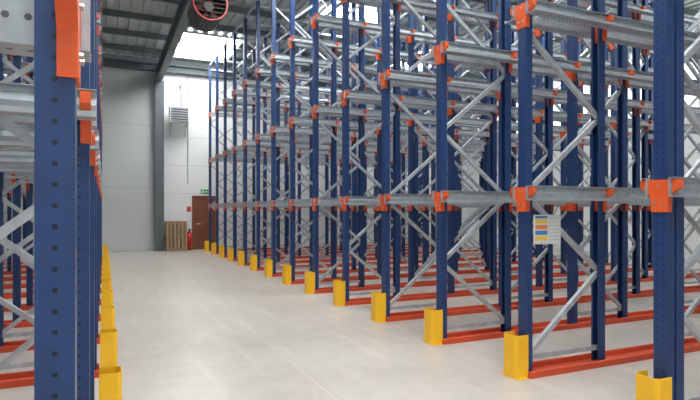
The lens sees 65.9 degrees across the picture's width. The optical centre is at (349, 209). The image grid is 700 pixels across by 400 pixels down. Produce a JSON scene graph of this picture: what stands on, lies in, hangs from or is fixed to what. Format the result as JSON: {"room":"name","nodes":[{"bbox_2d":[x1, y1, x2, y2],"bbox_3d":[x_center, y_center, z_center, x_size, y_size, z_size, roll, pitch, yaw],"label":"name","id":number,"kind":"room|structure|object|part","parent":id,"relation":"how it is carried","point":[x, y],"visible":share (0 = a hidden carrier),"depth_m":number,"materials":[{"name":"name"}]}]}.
{"room":"warehouse","nodes":[
{"label":"warehouse","id":0,"kind":"room"},
{"bbox_2d":[4,52,468,253],"bbox_3d":[-5.749,-2.135,21.666,25.900,7.400,0.200,0,0,-24],"label":"wall","id":1,"kind":"structure","parent":0,"point":[128,94],"depth_m":20.98,"materials":[{"name":"concrete"}]},
{"bbox_2d":[169,83,188,136],"bbox_3d":[-6.598,-3.874,20.803,0.720,2.002,0.668,0,0,-24],"label":"heater","id":2,"kind":"object","parent":1,"relation":"attached to","point":[177,114],"visible":1,"depth_m":20.56,"materials":[{"name":"white metal"}]},
{"bbox_3d":[-6.556,-3.635,20.711,0.720,0.640,0.370,0,0,-24],"label":"casing","id":3,"kind":"part","parent":2,"relation":"part of","materials":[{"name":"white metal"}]},
{"bbox_2d":[171,107,187,121],"bbox_3d":[-6.477,-3.635,20.537,0.620,0.540,0.012,0,0,-24],"label":"outlet","id":4,"kind":"object","parent":2,"relation":"attached to","point":[178,114],"depth_m":20.51,"materials":[{"name":"grey metal"}]},
{"bbox_2d":[187,77,187,183],"bbox_3d":[-6.378,-3.135,21.237,0.040,4.200,0.040,0,0,-24],"label":"conduit","id":5,"kind":"object","parent":1,"relation":"attached to","point":[187,77],"visible":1,"depth_m":21.22,"materials":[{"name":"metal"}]},
{"bbox_2d":[192,196,215,249],"bbox_3d":[-5.763,0.500,21.503,1.020,2.130,0.075,0,0,-24],"label":"frame","id":6,"kind":"object","parent":1,"relation":"attached to","point":[193,197],"visible":0.55,"depth_m":21.28,"materials":[{"name":"brown paint"}]},
{"bbox_2d":[194,198,215,248],"bbox_3d":[-5.769,0.535,21.517,0.860,2.040,0.045,0,0,-24],"label":"leaf","id":7,"kind":"object","parent":1,"relation":"attached to","point":[201,212],"visible":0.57,"depth_m":21.45,"materials":[{"name":"brown paint"}]},
{"bbox_2d":[201,189,208,193],"bbox_3d":[-5.764,-0.725,21.530,0.360,0.180,0.035,0,0,-24],"label":"exit sign","id":8,"kind":"object","parent":1,"relation":"attached to","point":[202,191],"visible":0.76,"depth_m":21.50,"materials":[{"name":"green plastic"}]},
{"bbox_2d":[4,56,469,101],"bbox_3d":[-5.650,-5.435,21.448,25.500,0.260,0.220,0,0,-24],"label":"beam","id":9,"kind":"structure","parent":1,"relation":"attached to","point":[114,63],"depth_m":20.99,"materials":[{"name":"grey metal"}]},
{"bbox_2d":[0,241,699,399],"bbox_3d":[-0.111,1.665,9.290,25.900,0.200,27.400,0,0,-24],"label":"floor","id":10,"kind":"structure","parent":0,"point":[198,324],"depth_m":6.43,"materials":[{"name":"concrete"}]},
{"bbox_2d":[0,0,102,399],"bbox_3d":[-6.780,-1.965,8.559,5.182,7.060,18.500,0,0,-24],"label":"rack","id":11,"kind":"object","parent":10,"relation":"on","point":[51,123],"visible":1,"depth_m":1.40,"materials":[{"name":"blue metal"}]},
{"bbox_2d":[102,264,109,270],"bbox_3d":[-5.226,1.365,11.575,0.150,0.400,0.240,0,0,-24],"label":"guard","id":12,"kind":"object","parent":10,"relation":"on","point":[105,267],"visible":0.25,"depth_m":11.49,"materials":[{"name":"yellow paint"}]},
{"bbox_2d":[103,259,108,263],"bbox_3d":[-5.806,1.365,12.849,0.150,0.400,0.240,0,0,-24],"label":"guard","id":13,"kind":"object","parent":10,"relation":"on","point":[105,261],"visible":0.25,"depth_m":12.76,"materials":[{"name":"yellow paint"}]},
{"bbox_2d":[103,254,108,258],"bbox_3d":[-6.387,1.365,14.123,0.150,0.400,0.240,0,0,-24],"label":"guard","id":14,"kind":"object","parent":10,"relation":"on","point":[105,256],"visible":0.29,"depth_m":14.04,"materials":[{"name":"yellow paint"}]},
{"bbox_2d":[102,270,110,278],"bbox_3d":[-4.646,1.365,10.301,0.150,0.400,0.240,0,0,-24],"label":"guard","id":15,"kind":"object","parent":10,"relation":"on","point":[105,274],"visible":0.25,"depth_m":10.22,"materials":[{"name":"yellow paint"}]},
{"bbox_2d":[102,279,111,290],"bbox_3d":[-4.065,1.365,9.027,0.150,0.400,0.240,0,0,-24],"label":"guard","id":16,"kind":"object","parent":10,"relation":"on","point":[106,283],"visible":0.36,"depth_m":8.95,"materials":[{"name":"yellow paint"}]},
{"bbox_2d":[102,290,112,305],"bbox_3d":[-3.485,1.365,7.753,0.150,0.400,0.240,0,0,-24],"label":"guard","id":17,"kind":"object","parent":10,"relation":"on","point":[107,295],"visible":0.46,"depth_m":7.67,"materials":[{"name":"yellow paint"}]},
{"bbox_2d":[101,306,114,329],"bbox_3d":[-2.904,1.365,6.479,0.150,0.400,0.240,0,0,-24],"label":"guard","id":18,"kind":"object","parent":10,"relation":"on","point":[107,312],"visible":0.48,"depth_m":6.39,"materials":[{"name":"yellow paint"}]},
{"bbox_2d":[100,329,117,367],"bbox_3d":[-2.324,1.365,5.205,0.150,0.400,0.240,0,0,-24],"label":"guard","id":19,"kind":"object","parent":10,"relation":"on","point":[108,337],"visible":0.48,"depth_m":5.12,"materials":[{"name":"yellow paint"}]},
{"bbox_2d":[99,366,121,399],"bbox_3d":[-1.744,1.365,3.931,0.150,0.400,0.240,0,0,-24],"label":"guard","id":20,"kind":"object","parent":10,"relation":"on","point":[110,378],"visible":1,"depth_m":3.85,"materials":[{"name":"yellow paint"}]},
{"bbox_2d":[154,80,163,250],"bbox_3d":[-7.307,-1.685,20.671,0.340,6.500,0.235,0,0,-24],"label":"steel column","id":21,"kind":"structure","parent":10,"relation":"on","point":[158,85],"depth_m":20.57,"materials":[{"name":"grey metal"}]},
{"bbox_2d":[165,221,181,250],"bbox_3d":[-6.668,0.995,20.693,0.760,1.128,0.240,0,0,-24],"label":"wooden pallet","id":22,"kind":"object","parent":10,"relation":"on","point":[165,221],"visible":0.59,"depth_m":20.57,"materials":[{"name":"brown wood"}]},
{"bbox_2d":[169,224,180,247],"bbox_3d":[-6.742,0.995,20.830,0.760,1.128,0.240,0,0,-24],"label":"wooden pallet","id":23,"kind":"object","parent":10,"relation":"on","point":[172,224],"visible":0.15,"depth_m":20.81,"materials":[{"name":"brown wood"}]},
{"bbox_2d":[166,221,187,250],"bbox_3d":[-6.595,0.995,20.556,0.760,1.128,0.240,0,0,-24],"label":"wooden pallet","id":24,"kind":"object","parent":10,"relation":"on","point":[169,246],"visible":1,"depth_m":20.51,"materials":[{"name":"brown wood"}]},
{"bbox_2d":[187,229,191,249],"bbox_3d":[-6.300,1.155,21.162,0.194,0.820,0.194,0,0,3],"label":"fire extinguisher","id":25,"kind":"object","parent":10,"relation":"on","point":[189,234],"visible":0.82,"depth_m":21.08,"materials":[{"name":"red metal"}]},
{"bbox_2d":[204,241,208,251],"bbox_3d":[-5.406,1.365,20.383,0.150,0.400,0.240,0,0,-24],"label":"guard","id":26,"kind":"object","parent":10,"relation":"on","point":[206,243],"visible":1,"depth_m":20.30,"materials":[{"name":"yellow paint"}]},
{"bbox_2d":[211,243,215,254],"bbox_3d":[-4.826,1.365,19.109,0.150,0.400,0.240,0,0,-24],"label":"guard","id":27,"kind":"object","parent":10,"relation":"on","point":[213,245],"visible":0.98,"depth_m":19.03,"materials":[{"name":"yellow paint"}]},
{"bbox_2d":[219,245,223,257],"bbox_3d":[-4.246,1.365,17.835,0.150,0.400,0.240,0,0,-24],"label":"guard","id":28,"kind":"object","parent":10,"relation":"on","point":[221,247],"visible":1,"depth_m":17.75,"materials":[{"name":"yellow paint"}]},
{"bbox_2d":[228,248,233,260],"bbox_3d":[-3.665,1.365,16.561,0.150,0.400,0.240,0,0,-24],"label":"guard","id":29,"kind":"object","parent":10,"relation":"on","point":[230,250],"visible":1,"depth_m":16.47,"materials":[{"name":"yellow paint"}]},
{"bbox_2d":[238,251,243,265],"bbox_3d":[-3.085,1.365,15.287,0.150,0.400,0.240,0,0,-24],"label":"guard","id":30,"kind":"object","parent":10,"relation":"on","point":[240,253],"visible":1,"depth_m":15.20,"materials":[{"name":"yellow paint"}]},
{"bbox_2d":[250,255,256,270],"bbox_3d":[-2.505,1.365,14.013,0.150,0.400,0.240,0,0,-24],"label":"guard","id":31,"kind":"object","parent":10,"relation":"on","point":[253,258],"visible":1,"depth_m":13.93,"materials":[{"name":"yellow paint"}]},
{"bbox_2d":[265,259,272,276],"bbox_3d":[-1.924,1.365,12.739,0.150,0.400,0.240,0,0,-24],"label":"guard","id":32,"kind":"object","parent":10,"relation":"on","point":[268,263],"visible":1,"depth_m":12.65,"materials":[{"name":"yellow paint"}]},
{"bbox_2d":[282,264,290,284],"bbox_3d":[-1.344,1.365,11.464,0.150,0.400,0.240,0,0,-24],"label":"guard","id":33,"kind":"object","parent":10,"relation":"on","point":[286,269],"visible":1,"depth_m":11.38,"materials":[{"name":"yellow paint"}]},
{"bbox_2d":[304,271,314,293],"bbox_3d":[-0.763,1.365,10.191,0.150,0.400,0.240,0,0,-24],"label":"guard","id":34,"kind":"object","parent":10,"relation":"on","point":[309,275],"visible":1,"depth_m":10.11,"materials":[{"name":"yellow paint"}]},
{"bbox_2d":[332,280,344,305],"bbox_3d":[-0.183,1.365,8.916,0.150,0.400,0.240,0,0,-24],"label":"guard","id":35,"kind":"object","parent":10,"relation":"on","point":[338,285],"visible":1,"depth_m":8.84,"materials":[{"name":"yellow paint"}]},
{"bbox_2d":[370,291,385,322],"bbox_3d":[0.398,1.365,7.643,0.150,0.400,0.240,0,0,-24],"label":"guard","id":36,"kind":"object","parent":10,"relation":"on","point":[378,300],"visible":1,"depth_m":7.56,"materials":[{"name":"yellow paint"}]},
{"bbox_2d":[422,307,442,345],"bbox_3d":[0.978,1.365,6.368,0.150,0.400,0.240,0,0,-24],"label":"guard","id":37,"kind":"object","parent":10,"relation":"on","point":[433,319],"visible":1,"depth_m":6.29,"materials":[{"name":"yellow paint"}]},
{"bbox_2d":[208,0,699,399],"bbox_3d":[3.060,-1.965,13.470,9.582,7.060,19.900,0,0,-24],"label":"rack","id":38,"kind":"object","parent":10,"relation":"on","point":[658,33],"visible":0.98,"depth_m":9.11,"materials":[{"name":"blue metal"}]},
{"bbox_2d":[533,215,560,243],"bbox_3d":[1.887,0.185,5.168,0.340,0.280,0.008,0,0,-24],"label":"sign","id":39,"kind":"object","parent":38,"relation":"attached to","point":[546,228],"visible":1,"depth_m":5.16,"materials":[{"name":"white plastic"}]},
{"bbox_2d":[501,331,528,379],"bbox_3d":[1.558,1.365,5.094,0.150,0.400,0.240,0,0,-24],"label":"guard","id":40,"kind":"object","parent":10,"relation":"on","point":[516,348],"visible":1,"depth_m":5.02,"materials":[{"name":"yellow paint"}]},
{"bbox_2d":[636,370,671,399],"bbox_3d":[2.139,1.365,3.820,0.150,0.400,0.240,0,0,-24],"label":"guard","id":41,"kind":"object","parent":10,"relation":"on","point":[647,388],"visible":1,"depth_m":3.76,"materials":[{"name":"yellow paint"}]},
{"bbox_2d":[101,0,699,79],"bbox_3d":[-0.102,-5.935,9.294,25.920,0.200,27.400,0,0,-24],"label":"ceiling","id":42,"kind":"structure","parent":0,"point":[149,7],"depth_m":17.17,"materials":[{"name":"metal"}]},
{"bbox_2d":[156,0,191,80],"bbox_3d":[-5.012,-5.195,7.046,7.340,0.500,26.980,0,0,-24],"label":"roof beams","id":43,"kind":"structure","parent":42,"relation":"attached to","point":[180,22],"depth_m":16.05,"materials":[{"name":"grey metal"}]},
{"bbox_2d":[187,0,227,31],"bbox_3d":[-3.304,-5.043,12.486,0.770,1.585,0.935,0,0,-24],"label":"fan","id":44,"kind":"object","parent":42,"relation":"hanging from","point":[204,15],"depth_m":12.39,"materials":[{"name":"grey metal"}]},
{"bbox_2d":[173,30,242,62],"bbox_3d":[-5.164,-5.795,19.296,2.120,0.080,3.120,0,0,-24],"label":"skylight","id":45,"kind":"object","parent":42,"relation":"attached to","point":[182,47],"visible":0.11,"depth_m":19.06,"materials":[{"name":"white"}]},
{"bbox_2d":[319,4,390,22],"bbox_3d":[0.384,-5.795,15.559,2.120,0.080,3.320,0,0,-24],"label":"skylight","id":46,"kind":"object","parent":42,"relation":"attached to","point":[370,16],"visible":0.02,"depth_m":15.95,"materials":[{"name":"white"}]},
{"bbox_2d":[101,0,698,78],"bbox_3d":[-0.090,-5.745,9.244,25.500,0.180,24.590,0,0,-24],"label":"roof purlins","id":47,"kind":"structure","parent":42,"relation":"attached to","point":[232,9],"depth_m":17.43,"materials":[{"name":"metal"}]},
{"bbox_2d":[390,49,430,68],"bbox_3d":[2.564,-5.795,21.387,1.720,0.080,3.320,0,0,-24],"label":"skylight","id":48,"kind":"object","parent":42,"relation":"attached to","point":[419,50],"visible":0.1,"depth_m":21.42,"materials":[{"name":"white"}]},
{"bbox_2d":[469,52,699,259],"bbox_3d":[11.582,-2.135,14.617,0.200,7.400,27.000,0,0,-24],"label":"wall","id":49,"kind":"structure","parent":0,"point":[692,242],"depth_m":19.37,"materials":[{"name":"white paint"}]},
{"bbox_2d":[554,55,640,125],"bbox_3d":[9.090,-4.235,19.800,0.020,2.200,4.300,0,0,-24],"label":"pane","id":50,"kind":"object","parent":49,"relation":"attached to","point":[586,89],"visible":0.02,"depth_m":20.21,"materials":[{"name":"white glass"}]},
{"bbox_2d":[684,62,697,106],"bbox_3d":[11.079,-4.235,15.432,0.020,2.200,4.300,0,0,-24],"label":"pane","id":51,"kind":"object","parent":49,"relation":"attached to","point":[687,98],"visible":0.02,"depth_m":16.66,"materials":[{"name":"white glass"}]}
]}

